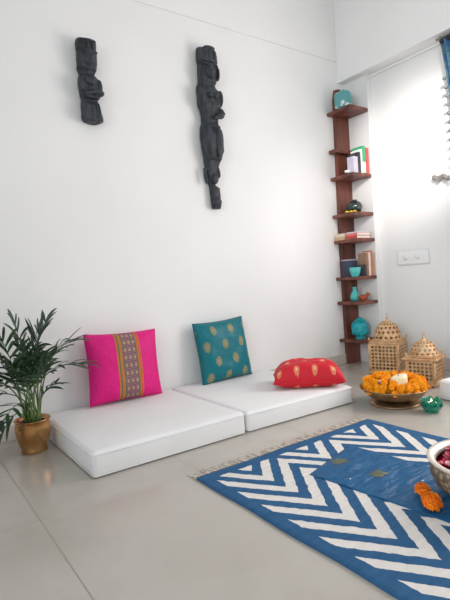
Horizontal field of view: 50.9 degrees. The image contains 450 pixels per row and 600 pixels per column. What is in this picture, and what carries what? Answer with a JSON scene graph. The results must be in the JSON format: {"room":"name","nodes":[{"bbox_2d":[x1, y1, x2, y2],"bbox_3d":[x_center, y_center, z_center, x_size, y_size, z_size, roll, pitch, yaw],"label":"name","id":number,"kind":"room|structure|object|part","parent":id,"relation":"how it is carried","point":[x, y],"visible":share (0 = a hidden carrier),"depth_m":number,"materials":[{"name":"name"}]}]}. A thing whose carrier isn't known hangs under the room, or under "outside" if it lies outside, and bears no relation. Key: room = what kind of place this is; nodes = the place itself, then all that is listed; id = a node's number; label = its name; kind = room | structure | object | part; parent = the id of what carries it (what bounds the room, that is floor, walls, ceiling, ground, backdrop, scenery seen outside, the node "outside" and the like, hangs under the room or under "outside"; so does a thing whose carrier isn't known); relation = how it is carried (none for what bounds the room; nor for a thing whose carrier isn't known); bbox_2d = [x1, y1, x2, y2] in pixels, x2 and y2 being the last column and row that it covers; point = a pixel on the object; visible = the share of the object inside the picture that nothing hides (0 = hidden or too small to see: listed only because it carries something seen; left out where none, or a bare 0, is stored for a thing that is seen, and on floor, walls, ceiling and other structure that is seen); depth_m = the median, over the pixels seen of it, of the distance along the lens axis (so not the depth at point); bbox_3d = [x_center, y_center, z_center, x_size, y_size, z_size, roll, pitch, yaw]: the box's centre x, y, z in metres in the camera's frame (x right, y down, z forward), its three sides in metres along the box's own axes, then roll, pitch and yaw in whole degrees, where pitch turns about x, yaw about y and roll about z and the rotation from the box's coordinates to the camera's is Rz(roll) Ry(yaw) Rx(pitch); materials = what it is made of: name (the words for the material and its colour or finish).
{"room":"living room","nodes":[
{"label":"living room","id":0,"kind":"room"},
{"bbox_2d":[0,0,344,425],"bbox_3d":[-0.944,-0.875,2.551,5.112,3.096,0.216,-5,3,-35],"label":"wall","id":1,"kind":"structure","parent":0,"point":[112,225],"depth_m":2.79,"materials":[{"name":"white paint"}]},
{"bbox_2d":[75,37,103,124],"bbox_3d":[-0.723,-1.166,2.516,0.107,0.435,0.131,-2,3,37],"label":"carving","id":2,"kind":"object","parent":1,"relation":"attached to","point":[90,88],"visible":1,"depth_m":2.49,"materials":[{"name":"black wood"}]},
{"bbox_2d":[0,354,346,443],"bbox_3d":[-0.955,0.645,2.398,4.680,0.079,0.011,-5,3,-35],"label":"baseboard","id":3,"kind":"structure","parent":1,"relation":"attached to","point":[338,359],"depth_m":2.34,"materials":[{"name":"tile"}]},
{"bbox_2d":[196,45,224,208],"bbox_3d":[-0.078,-1.073,2.957,0.176,0.990,0.112,-5,3,-35],"label":"carving","id":4,"kind":"object","parent":1,"relation":"attached to","point":[209,99],"visible":1,"depth_m":2.93,"materials":[{"name":"black wood"}]},
{"bbox_2d":[134,0,335,61],"bbox_3d":[-1.101,-2.035,2.309,4.759,0.742,0.008,-5,3,-35],"label":"ceiling","id":5,"kind":"structure","parent":1,"relation":"attached to","point":[306,26],"depth_m":3.32,"materials":[{"name":"white paint"}]},
{"bbox_2d":[0,361,449,599],"bbox_3d":[0.421,0.714,0.819,5.112,0.108,4.608,-5,3,-35],"label":"floor","id":6,"kind":"structure","parent":0,"point":[151,530],"depth_m":1.39,"materials":[{"name":"beige tile"}]},
{"bbox_2d":[0,308,100,454],"bbox_3d":[-0.881,0.363,2.122,0.662,0.656,0.416,-5,3,-35],"label":"potted palm","id":7,"kind":"object","parent":6,"relation":"on","point":[32,429],"visible":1,"depth_m":2.11,"materials":[{"name":"green plant"}]},
{"bbox_2d":[13,413,50,454],"bbox_3d":[-0.874,0.614,2.158,0.163,0.151,0.163,-5,3,-35],"label":"pot","id":8,"kind":"object","parent":7,"relation":"attached to","point":[32,433],"depth_m":2.11,"materials":[{"name":"gold metal"}]},
{"bbox_2d":[49,389,244,477],"bbox_3d":[-0.416,0.601,2.301,0.732,0.104,0.757,-5,3,-35],"label":"mattress","id":9,"kind":"object","parent":6,"relation":"on","point":[104,439],"visible":0.88,"depth_m":2.10,"materials":[{"name":"white fabric"}]},
{"bbox_2d":[83,329,161,406],"bbox_3d":[-0.551,0.360,2.588,0.438,0.386,0.151,-6,3,-40],"label":"throw cushion","id":10,"kind":"object","parent":9,"relation":"on","point":[128,364],"visible":0.97,"depth_m":2.53,"materials":[{"name":"fabric"}]},
{"bbox_2d":[174,369,352,430],"bbox_3d":[0.198,0.544,2.725,0.727,0.099,0.765,-5,3,-33],"label":"mattress","id":11,"kind":"object","parent":6,"relation":"on","point":[262,403],"visible":0.72,"depth_m":2.50,"materials":[{"name":"white fabric"}]},
{"bbox_2d":[192,316,251,384],"bbox_3d":[-0.012,0.313,2.970,0.398,0.392,0.142,-6,3,-38],"label":"throw cushion","id":12,"kind":"object","parent":11,"relation":"on","point":[222,350],"visible":1,"depth_m":2.90,"materials":[{"name":"teal fabric"}]},
{"bbox_2d":[273,358,346,387],"bbox_3d":[0.469,0.408,2.688,0.396,0.148,0.270,-4,2,6],"label":"throw cushion","id":13,"kind":"object","parent":11,"relation":"on","point":[295,372],"visible":1,"depth_m":2.58,"materials":[{"name":"red fabric"}]},
{"bbox_2d":[187,418,449,599],"bbox_3d":[0.801,0.611,1.263,1.005,0.008,1.930,-5,3,-35],"label":"woven rug","id":14,"kind":"object","parent":6,"relation":"on","point":[403,552],"visible":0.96,"depth_m":1.43,"materials":[{"name":"fabric"}]},
{"bbox_2d":[309,446,449,522],"bbox_3d":[0.765,0.596,1.394,0.338,0.017,1.162,-6,3,-40],"label":"table runner","id":15,"kind":"object","parent":14,"relation":"on","point":[391,479],"visible":0.9,"depth_m":1.62,"materials":[{"name":"blue fabric"}]},
{"bbox_2d":[414,482,430,494],"bbox_3d":[0.614,0.587,1.471,0.051,0.041,0.050,-5,3,-35],"label":"marigold","id":16,"kind":"object","parent":15,"relation":"on","point":[420,488],"visible":0.88,"depth_m":1.46,"materials":[{"name":"orange plant"}]},
{"bbox_2d":[421,491,443,510],"bbox_3d":[0.605,0.589,1.385,0.064,0.051,0.063,-5,3,-35],"label":"marigold","id":17,"kind":"object","parent":15,"relation":"on","point":[430,500],"visible":1,"depth_m":1.37,"materials":[{"name":"orange plant"}]},
{"bbox_2d":[426,439,449,495],"bbox_3d":[0.808,0.535,1.419,0.370,0.125,0.370,-5,3,-35],"label":"bronze bowl","id":18,"kind":"object","parent":15,"relation":"on","point":[441,475],"visible":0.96,"depth_m":1.42,"materials":[{"name":"metal"}]},
{"bbox_2d":[436,453,449,469],"bbox_3d":[0.806,0.505,1.418,0.324,0.006,0.324,-5,3,-35],"label":"water","id":19,"kind":"object","parent":18,"relation":"in","point":[440,457],"visible":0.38,"depth_m":1.52,"materials":[{"name":"red liquid"}]},
{"bbox_2d":[438,446,449,468],"bbox_3d":[0.805,0.487,1.413,0.310,0.029,0.316,-5,3,-35],"label":"rose petals","id":20,"kind":"object","parent":19,"relation":"on","point":[445,462],"visible":0.94,"depth_m":1.46,"materials":[{"name":"plant"}]},
{"bbox_2d":[327,89,377,363],"bbox_3d":[0.988,-0.567,3.631,0.216,2.135,0.224,-5,3,-35],"label":"corner shelf","id":21,"kind":"object","parent":6,"relation":"on","point":[345,221],"visible":0.89,"depth_m":3.67,"materials":[{"name":"brown wood"}]},
{"bbox_2d":[334,236,345,240],"bbox_3d":[0.935,-0.474,3.666,0.144,0.024,0.101,-5,3,-35],"label":"book","id":22,"kind":"object","parent":21,"relation":"on","point":[337,238],"visible":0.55,"depth_m":3.62,"materials":[{"name":"beige paper"}]},
{"bbox_2d":[335,233,345,237],"bbox_3d":[0.934,-0.499,3.663,0.137,0.024,0.094,-5,3,-35],"label":"book","id":23,"kind":"object","parent":22,"relation":"on","point":[343,234],"visible":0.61,"depth_m":3.62,"materials":[{"name":"beige paper"}]},
{"bbox_2d":[334,89,352,108],"bbox_3d":[0.895,-1.511,3.572,0.122,0.153,0.122,-3,3,26],"label":"ceramic jar","id":24,"kind":"object","parent":21,"relation":"on","point":[343,97],"visible":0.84,"depth_m":3.52,"materials":[{"name":"green ceramic"}]},
{"bbox_2d":[341,259,357,276],"bbox_3d":[0.962,-0.246,3.649,0.079,0.133,0.098,-5,3,-35],"label":"book","id":25,"kind":"object","parent":21,"relation":"on","point":[349,263],"visible":0.88,"depth_m":3.62,"materials":[{"name":"blue paper"}]},
{"bbox_2d":[347,156,357,172],"bbox_3d":[0.949,-1.002,3.517,0.050,0.119,0.058,-5,3,-35],"label":"book","id":26,"kind":"object","parent":21,"relation":"on","point":[352,162],"visible":0.91,"depth_m":3.50,"materials":[{"name":"beige paper"}]},
{"bbox_2d":[346,199,361,211],"bbox_3d":[0.988,-0.712,3.611,0.118,0.104,0.118,-5,3,-35],"label":"round vase","id":27,"kind":"object","parent":21,"relation":"on","point":[354,204],"visible":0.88,"depth_m":3.57,"materials":[{"name":"ceramic"}]},
{"bbox_2d":[350,287,358,300],"bbox_3d":[0.998,-0.047,3.637,0.069,0.108,0.069,-5,3,-35],"label":"bud vase","id":28,"kind":"object","parent":21,"relation":"on","point":[354,294],"visible":0.96,"depth_m":3.62,"materials":[{"name":"green ceramic"}]},
{"bbox_2d":[348,152,360,172],"bbox_3d":[0.974,-1.023,3.557,0.024,0.155,0.094,-5,3,-35],"label":"book","id":29,"kind":"object","parent":21,"relation":"on","point":[357,154],"visible":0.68,"depth_m":3.52,"materials":[{"name":"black paper"}]},
{"bbox_2d":[349,267,360,276],"bbox_3d":[0.972,-0.209,3.532,0.086,0.068,0.086,-5,3,-35],"label":"cup","id":30,"kind":"object","parent":21,"relation":"on","point":[355,271],"visible":0.98,"depth_m":3.50,"materials":[{"name":"green ceramic"}]},
{"bbox_2d":[351,149,362,172],"bbox_3d":[0.995,-1.038,3.571,0.016,0.180,0.094,-5,3,-35],"label":"book","id":31,"kind":"object","parent":21,"relation":"on","point":[358,150],"visible":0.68,"depth_m":3.53,"materials":[{"name":"beige paper"}]},
{"bbox_2d":[345,235,369,239],"bbox_3d":[1.007,-0.474,3.581,0.158,0.022,0.112,-5,3,-35],"label":"book","id":32,"kind":"object","parent":21,"relation":"on","point":[354,236],"visible":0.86,"depth_m":3.54,"materials":[{"name":"beige paper"}]},
{"bbox_2d":[346,232,369,236],"bbox_3d":[1.006,-0.495,3.580,0.151,0.020,0.108,-5,3,-35],"label":"book","id":33,"kind":"object","parent":32,"relation":"on","point":[356,233],"visible":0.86,"depth_m":3.54,"materials":[{"name":"beige paper"}]},
{"bbox_2d":[352,146,365,172],"bbox_3d":[1.016,-1.052,3.586,0.033,0.205,0.094,-5,3,-35],"label":"book","id":34,"kind":"object","parent":21,"relation":"on","point":[359,147],"visible":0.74,"depth_m":3.55,"materials":[{"name":"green paper"}]},
{"bbox_2d":[351,317,368,338],"bbox_3d":[1.043,0.214,3.660,0.126,0.163,0.123,-2,3,41],"label":"vase","id":35,"kind":"object","parent":21,"relation":"on","point":[359,327],"visible":1,"depth_m":3.62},
{"bbox_2d":[356,264,366,275],"bbox_3d":[1.029,-0.225,3.595,0.016,0.086,0.101,-5,3,-35],"label":"book","id":36,"kind":"object","parent":21,"relation":"on","point":[363,272],"visible":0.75,"depth_m":3.56,"materials":[{"name":"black paper"}]},
{"bbox_2d":[358,253,368,275],"bbox_3d":[1.054,-0.270,3.600,0.022,0.173,0.079,-5,3,-35],"label":"book","id":37,"kind":"object","parent":21,"relation":"on","point":[362,257],"visible":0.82,"depth_m":3.58,"materials":[{"name":"beige paper"}]},
{"bbox_2d":[357,292,369,300],"bbox_3d":[1.053,-0.026,3.598,0.112,0.063,0.039,-3,3,19],"label":"bird figurine","id":38,"kind":"object","parent":21,"relation":"on","point":[361,297],"visible":1,"depth_m":3.58,"materials":[{"name":"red ceramic"}]},
{"bbox_2d":[365,148,368,173],"bbox_3d":[1.047,-1.050,3.608,0.036,0.194,0.094,-5,3,-35],"label":"book","id":39,"kind":"object","parent":21,"relation":"on","point":[366,149],"visible":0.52,"depth_m":3.57,"materials":[{"name":"red paper"}]},
{"bbox_2d":[362,250,372,274],"bbox_3d":[1.093,-0.282,3.627,0.019,0.189,0.079,-5,3,-35],"label":"book","id":40,"kind":"object","parent":21,"relation":"on","point":[371,250],"visible":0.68,"depth_m":3.59,"materials":[{"name":"beige paper"}]},
{"bbox_2d":[365,252,370,275],"bbox_3d":[1.074,-0.274,3.614,0.022,0.176,0.079,-5,3,-35],"label":"book","id":41,"kind":"object","parent":21,"relation":"on","point":[369,259],"visible":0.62,"depth_m":3.58,"materials":[{"name":"beige paper"}]},
{"bbox_2d":[372,253,374,274],"bbox_3d":[1.113,-0.274,3.642,0.024,0.169,0.079,-5,3,-35],"label":"book","id":42,"kind":"object","parent":21,"relation":"on","point":[373,257],"visible":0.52,"depth_m":3.61,"materials":[{"name":"beige paper"}]},
{"bbox_2d":[368,313,407,374],"bbox_3d":[1.132,0.300,3.286,0.213,0.416,0.212,-2,3,37],"label":"brass lantern","id":43,"kind":"object","parent":6,"relation":"on","point":[397,346],"visible":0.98,"depth_m":3.23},
{"bbox_3d":[1.001,0.396,3.271,0.017,0.187,0.017,-2,3,37],"label":"corner post","id":44,"kind":"part","parent":43,"relation":"part of","materials":[{"name":"gold metal"}]},
{"bbox_3d":[1.060,0.388,3.349,0.004,0.187,0.194,-2,3,37],"label":"lattice panel","id":45,"kind":"part","parent":43,"relation":"part of","materials":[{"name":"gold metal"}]},
{"bbox_3d":[1.079,0.393,3.212,0.196,0.187,0.004,-2,3,37],"label":"lattice panel","id":46,"kind":"part","parent":43,"relation":"part of","materials":[{"name":"gold metal"}]},
{"bbox_3d":[1.131,0.281,3.285,0.204,0.023,0.203,-2,3,37],"label":"cornice","id":47,"kind":"part","parent":43,"relation":"part of","materials":[{"name":"gold metal"}]},
{"bbox_3d":[1.196,0.379,3.367,0.196,0.187,0.004,-2,3,37],"label":"lattice panel","id":48,"kind":"part","parent":43,"relation":"part of","materials":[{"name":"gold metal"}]},
{"bbox_3d":[1.157,0.390,3.153,0.017,0.187,0.017,-2,3,37],"label":"corner post","id":49,"kind":"part","parent":43,"relation":"part of","materials":[{"name":"gold metal"}]},
{"bbox_3d":[1.215,0.383,3.230,0.004,0.187,0.194,-2,3,37],"label":"lattice panel","id":50,"kind":"part","parent":43,"relation":"part of","materials":[{"name":"gold metal"}]},
{"bbox_2d":[359,383,431,408],"bbox_3d":[0.913,0.507,2.543,0.369,0.093,0.369,-5,3,-35],"label":"bowl","id":51,"kind":"object","parent":6,"relation":"on","point":[387,401],"visible":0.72,"depth_m":2.43,"materials":[{"name":"gold metal"}]},
{"bbox_2d":[367,383,373,389],"bbox_3d":[0.768,0.454,2.490,0.044,0.037,0.044,-4,2,-1],"label":"marigold","id":52,"kind":"object","parent":51,"relation":"in","point":[369,385],"visible":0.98,"depth_m":2.48,"materials":[{"name":"orange plant"}]},
{"bbox_2d":[371,379,378,383],"bbox_3d":[0.791,0.432,2.491,0.045,0.040,0.042,-5,3,-20],"label":"marigold","id":53,"kind":"object","parent":51,"relation":"in","point":[374,381],"visible":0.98,"depth_m":2.48,"materials":[{"name":"orange plant"}]},
{"bbox_2d":[379,385,386,390],"bbox_3d":[0.813,0.453,2.432,0.040,0.038,0.038,-3,3,17],"label":"marigold","id":54,"kind":"object","parent":51,"relation":"in","point":[384,387],"visible":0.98,"depth_m":2.42,"materials":[{"name":"orange plant"}]},
{"bbox_2d":[388,384,395,390],"bbox_3d":[0.851,0.447,2.413,0.040,0.037,0.042,-2,3,41],"label":"marigold","id":55,"kind":"object","parent":51,"relation":"in","point":[391,387],"visible":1,"depth_m":2.40,"materials":[{"name":"orange plant"}]},
{"bbox_2d":[391,390,397,397],"bbox_3d":[0.860,0.475,2.389,0.037,0.041,0.045,-3,3,27],"label":"marigold","id":56,"kind":"object","parent":51,"relation":"on","point":[393,391],"visible":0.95,"depth_m":2.38,"materials":[{"name":"orange plant"}]},
{"bbox_2d":[390,373,407,393],"bbox_3d":[0.918,0.447,2.500,0.089,0.113,0.089,-5,3,-35],"label":"pillar candle","id":57,"kind":"object","parent":51,"relation":"in","point":[401,378],"visible":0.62,"depth_m":2.47,"materials":[{"name":"beige wax"}]},
{"bbox_2d":[397,384,405,391],"bbox_3d":[0.891,0.444,2.391,0.043,0.037,0.042,-3,3,25],"label":"marigold","id":58,"kind":"object","parent":51,"relation":"in","point":[400,387],"visible":1,"depth_m":2.38,"materials":[{"name":"orange plant"}]},
{"bbox_2d":[406,385,413,392],"bbox_3d":[0.934,0.449,2.387,0.040,0.045,0.047,-4,2,6],"label":"marigold","id":59,"kind":"object","parent":51,"relation":"in","point":[409,388],"visible":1,"depth_m":2.38,"materials":[{"name":"orange plant"}]},
{"bbox_2d":[413,383,419,389],"bbox_3d":[0.973,0.440,2.410,0.040,0.034,0.035,-4,2,6],"label":"marigold","id":60,"kind":"object","parent":51,"relation":"in","point":[416,386],"visible":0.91,"depth_m":2.40,"materials":[{"name":"orange plant"}]},
{"bbox_2d":[415,377,422,382],"bbox_3d":[1.013,0.420,2.475,0.046,0.040,0.044,-3,2,7],"label":"marigold","id":61,"kind":"object","parent":51,"relation":"in","point":[419,379],"visible":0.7,"depth_m":2.46,"materials":[{"name":"orange plant"}]},
{"bbox_2d":[418,382,426,389],"bbox_3d":[1.008,0.438,2.422,0.042,0.038,0.038,-2,3,39],"label":"marigold","id":62,"kind":"object","parent":51,"relation":"in","point":[423,385],"visible":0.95,"depth_m":2.41,"materials":[{"name":"orange plant"}]},
{"label":"marigold","id":63,"kind":"object","parent":51,"relation":"in","visible":0},
{"bbox_2d":[406,372,412,378],"bbox_3d":[0.988,0.405,2.548,0.042,0.035,0.046,-4,2,-6],"label":"marigold","id":64,"kind":"object","parent":63,"relation":"on","point":[409,375],"visible":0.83,"depth_m":2.54,"materials":[{"name":"orange plant"}]},
{"label":"marigold","id":65,"kind":"object","parent":51,"relation":"in","visible":0},
{"bbox_2d":[374,371,381,377],"bbox_3d":[0.833,0.407,2.575,0.045,0.036,0.045,-2,3,42],"label":"marigold","id":66,"kind":"object","parent":65,"relation":"on","point":[377,374],"visible":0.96,"depth_m":2.56,"materials":[{"name":"orange plant"}]},
{"label":"marigold","id":67,"kind":"object","parent":51,"relation":"in","visible":0},
{"bbox_2d":[381,379,387,384],"bbox_3d":[0.825,0.425,2.458,0.039,0.033,0.037,-5,3,-17],"label":"marigold","id":68,"kind":"object","parent":67,"relation":"on","point":[383,381],"visible":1,"depth_m":2.45,"materials":[{"name":"orange plant"}]},
{"bbox_2d":[380,375,388,380],"bbox_3d":[0.842,0.414,2.490,0.046,0.038,0.047,-4,2,-1],"label":"marigold","id":69,"kind":"object","parent":67,"relation":"on","point":[383,376],"visible":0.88,"depth_m":2.48,"materials":[{"name":"orange plant"}]},
{"label":"marigold","id":70,"kind":"object","parent":51,"relation":"in","visible":0},
{"bbox_2d":[409,378,417,383],"bbox_3d":[0.969,0.425,2.437,0.041,0.040,0.046,-6,3,-39],"label":"marigold","id":71,"kind":"object","parent":70,"relation":"on","point":[412,381],"visible":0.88,"depth_m":2.43,"materials":[{"name":"orange plant"}]},
{"bbox_2d":[402,332,446,387],"bbox_3d":[1.222,0.356,2.900,0.205,0.326,0.202,-2,3,40],"label":"brass lantern","id":72,"kind":"object","parent":6,"relation":"on","point":[433,375],"visible":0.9,"depth_m":2.85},
{"bbox_3d":[1.164,0.425,2.955,0.004,0.133,0.158,-2,3,40],"label":"lattice panel","id":73,"kind":"part","parent":72,"relation":"part of","materials":[{"name":"gold metal"}]},
{"bbox_3d":[1.175,0.429,2.843,0.162,0.133,0.004,-2,3,40],"label":"lattice panel","id":74,"kind":"part","parent":72,"relation":"part of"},
{"bbox_3d":[1.277,0.417,2.964,0.162,0.133,0.004,-2,3,40],"label":"lattice panel","id":75,"kind":"part","parent":72,"relation":"part of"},
{"bbox_3d":[1.221,0.345,2.900,0.205,0.023,0.202,-2,3,40],"label":"cornice","id":76,"kind":"part","parent":72,"relation":"part of","materials":[{"name":"gold metal"}]},
{"bbox_3d":[1.237,0.427,2.790,0.017,0.133,0.017,-2,3,40],"label":"corner post","id":77,"kind":"part","parent":72,"relation":"part of","materials":[{"name":"gold metal"}]},
{"bbox_3d":[1.288,0.421,2.851,0.004,0.133,0.158,-2,3,40],"label":"lattice panel","id":78,"kind":"part","parent":72,"relation":"part of","materials":[{"name":"gold metal"}]},
{"bbox_2d":[419,395,443,413],"bbox_3d":[1.023,0.520,2.343,0.110,0.071,0.110,-5,3,-30],"label":"holder","id":79,"kind":"object","parent":6,"relation":"on","point":[430,405],"visible":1,"depth_m":2.32,"materials":[{"name":"green glass"}]},
{"bbox_2d":[439,378,449,399],"bbox_3d":[1.603,0.458,2.424,0.663,0.111,0.674,-5,3,-28],"label":"mattress","id":80,"kind":"object","parent":6,"relation":"on","point":[444,383],"visible":0.98,"depth_m":2.53,"materials":[{"name":"white fabric"}]},
{"bbox_2d":[343,74,383,361],"bbox_3d":[1.091,-0.605,3.705,0.050,2.192,0.223,-5,3,-35],"label":"wall","id":81,"kind":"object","parent":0,"point":[361,132],"visible":0.64,"depth_m":3.64,"materials":[{"name":"white paint"}]},
{"bbox_2d":[333,0,449,84],"bbox_3d":[2.248,-2.163,1.977,0.353,0.904,4.392,-5,3,-35],"label":"beam","id":82,"kind":"structure","parent":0,"point":[371,36],"depth_m":3.35,"materials":[{"name":"white paint"}]},
{"bbox_2d":[436,32,449,41],"bbox_3d":[1.953,-1.689,2.230,0.017,0.023,2.038,-5,3,-35],"label":"curtain rod","id":83,"kind":"object","parent":82,"relation":"attached to","point":[447,34],"visible":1,"depth_m":3.03,"materials":[{"name":"silver metal"}]},
{"bbox_2d":[439,35,449,148],"bbox_3d":[1.568,-0.630,2.926,0.040,2.100,0.401,-5,3,-35],"label":"curtain","id":84,"kind":"object","parent":83,"relation":"hanging from","point":[444,42],"visible":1,"depth_m":3.02,"materials":[{"name":"blue fabric"}]},
{"bbox_3d":[1.433,-1.140,3.033,0.023,0.586,0.054,-5,3,-35],"label":"bead trim","id":85,"kind":"part","parent":84,"relation":"part of","materials":[{"name":"white"}]},
{"bbox_2d":[371,45,449,357],"bbox_3d":[2.400,-0.624,2.077,0.230,2.192,4.392,-5,3,-35],"label":"wall","id":86,"kind":"structure","parent":0,"point":[411,127],"depth_m":3.36,"materials":[{"name":"white paint"}]},
{"bbox_2d":[369,42,439,77],"bbox_3d":[2.291,-1.699,1.869,0.018,0.018,4.169,-5,3,-35],"label":"trim","id":87,"kind":"structure","parent":86,"relation":"attached to","point":[437,43],"depth_m":3.32,"materials":[{"name":"white paint"}]},
{"bbox_2d":[397,248,429,265],"bbox_3d":[1.348,-0.308,3.404,0.022,0.111,0.259,-5,3,-35],"label":"light switch","id":88,"kind":"object","parent":86,"relation":"attached to","point":[414,256],"visible":1,"depth_m":3.39,"materials":[{"name":"white plastic"}]},
{"bbox_2d":[410,357,449,370],"bbox_3d":[2.436,0.435,1.961,0.011,0.086,4.169,-5,3,-35],"label":"baseboard","id":89,"kind":"structure","parent":86,"relation":"attached to","point":[446,361],"depth_m":3.25,"materials":[{"name":"tile"}]},
{"bbox_2d":[432,173,449,181],"bbox_3d":[1.462,-0.816,3.149,0.059,0.066,0.172,-5,3,-26],"label":"tieback","id":90,"kind":"object","parent":86,"relation":"attached to","point":[434,177],"visible":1,"depth_m":3.16,"materials":[{"name":"white metal"}]}
]}

